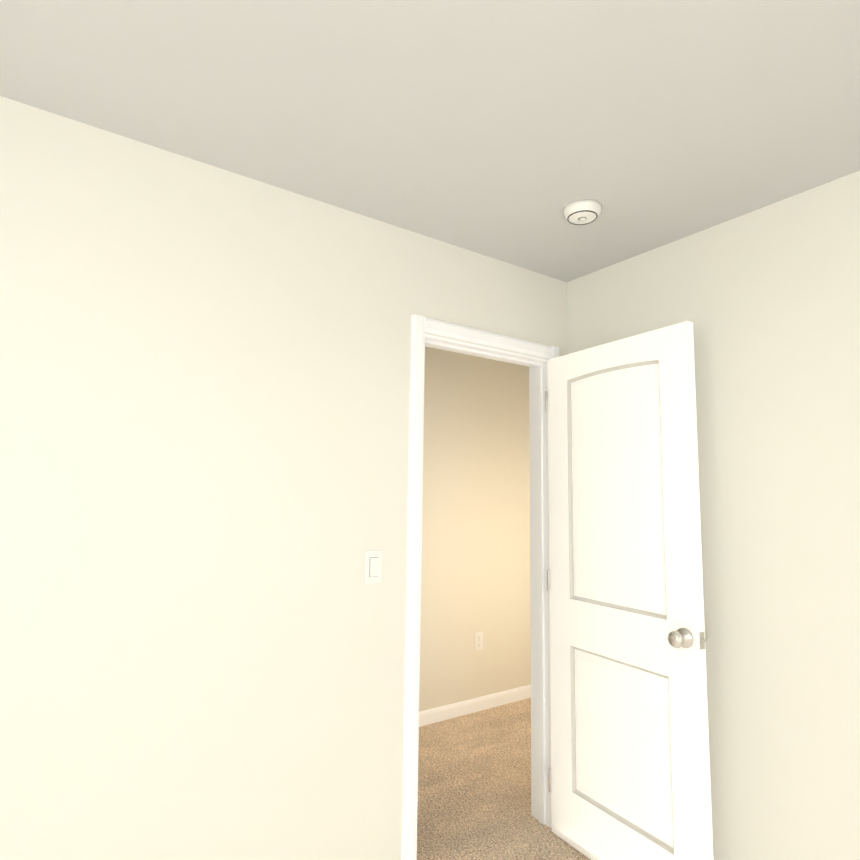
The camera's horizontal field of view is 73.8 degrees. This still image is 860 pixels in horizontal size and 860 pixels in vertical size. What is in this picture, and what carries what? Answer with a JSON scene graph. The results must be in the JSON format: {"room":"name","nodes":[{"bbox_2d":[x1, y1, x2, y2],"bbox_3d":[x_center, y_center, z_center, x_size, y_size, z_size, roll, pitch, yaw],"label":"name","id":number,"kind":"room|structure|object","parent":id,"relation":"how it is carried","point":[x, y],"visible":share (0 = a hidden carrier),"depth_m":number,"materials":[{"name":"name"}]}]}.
{"room":"empty bedroom","nodes":[
{"label":"empty bedroom","id":0,"kind":"room"},
{"bbox_2d":[0,96,567,859],"bbox_3d":[-0.777,0.367,1.727,3.640,2.440,0.120,5,-8,-35],"label":"wall","id":1,"kind":"structure","parent":0,"point":[204,410],"depth_m":1.73,"materials":[{"name":"beige paint"}]},
{"bbox_2d":[364,550,381,583],"bbox_3d":[-0.201,0.489,2.042,0.070,0.116,0.010,5,-8,-35],"label":"light switch","id":2,"kind":"object","parent":1,"relation":"attached to","point":[373,568],"visible":1,"depth_m":2.04,"materials":[{"name":"white plastic"}]},
{"bbox_2d":[401,314,558,859],"bbox_3d":[0.216,0.630,2.402,0.830,2.100,0.152,5,-8,-35],"label":"door frame","id":3,"kind":"structure","parent":1,"relation":"attached to","point":[421,326],"depth_m":2.46,"materials":[{"name":"white wood"}]},
{"bbox_2d":[545,321,713,859],"bbox_3d":[0.724,0.651,2.222,0.166,2.019,0.730,5,-8,-31],"label":"door","id":4,"kind":"structure","parent":1,"relation":"in","point":[629,774],"depth_m":2.16,"materials":[{"name":"white paint"}]},
{"bbox_2d":[0,0,859,281],"bbox_3d":[0.386,-0.911,1.355,4.920,0.050,4.700,5,-8,-35],"label":"ceiling","id":5,"kind":"structure","parent":0,"point":[507,131],"depth_m":1.52,"materials":[{"name":"white paint"}]},
{"bbox_2d":[564,200,600,224],"bbox_3d":[0.552,-0.781,2.073,0.132,0.042,0.132,5,-8,-35],"label":"smoke detector","id":6,"kind":"object","parent":5,"relation":"attached to","point":[581,212],"visible":1,"depth_m":2.04,"materials":[{"name":"white plastic"}]},
{"bbox_2d":[419,347,530,711],"bbox_3d":[-0.950,0.518,3.077,4.920,2.440,0.120,5,-8,-35],"label":"wall","id":7,"kind":"structure","parent":0,"point":[475,568],"depth_m":3.85,"materials":[{"name":"beige paint"}]},
{"bbox_2d":[419,684,530,726],"bbox_3d":[-0.929,1.684,2.889,4.680,0.082,0.014,5,-8,-35],"label":"baseboard","id":8,"kind":"structure","parent":7,"relation":"attached to","point":[446,712],"depth_m":3.71,"materials":[{"name":"white wood"}]},
{"bbox_2d":[475,632,482,650],"bbox_3d":[0.327,1.406,3.809,0.070,0.114,0.009,5,-8,-35],"label":"outlet","id":9,"kind":"object","parent":7,"relation":"attached to","point":[478,640],"visible":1,"depth_m":3.80,"materials":[{"name":"white plastic"}]},
{"bbox_2d":[417,698,589,859],"bbox_3d":[0.349,1.562,1.073,4.920,0.050,4.700,5,-8,-35],"label":"floor","id":10,"kind":"structure","parent":0,"point":[474,785],"depth_m":2.72,"materials":[{"name":"carpet"}]},
{"bbox_2d":[567,171,859,859],"bbox_3d":[1.666,0.356,1.312,0.120,2.440,3.370,5,-8,-35],"label":"wall","id":11,"kind":"structure","parent":0,"point":[765,300],"depth_m":1.93,"materials":[{"name":"beige paint"}]}
]}

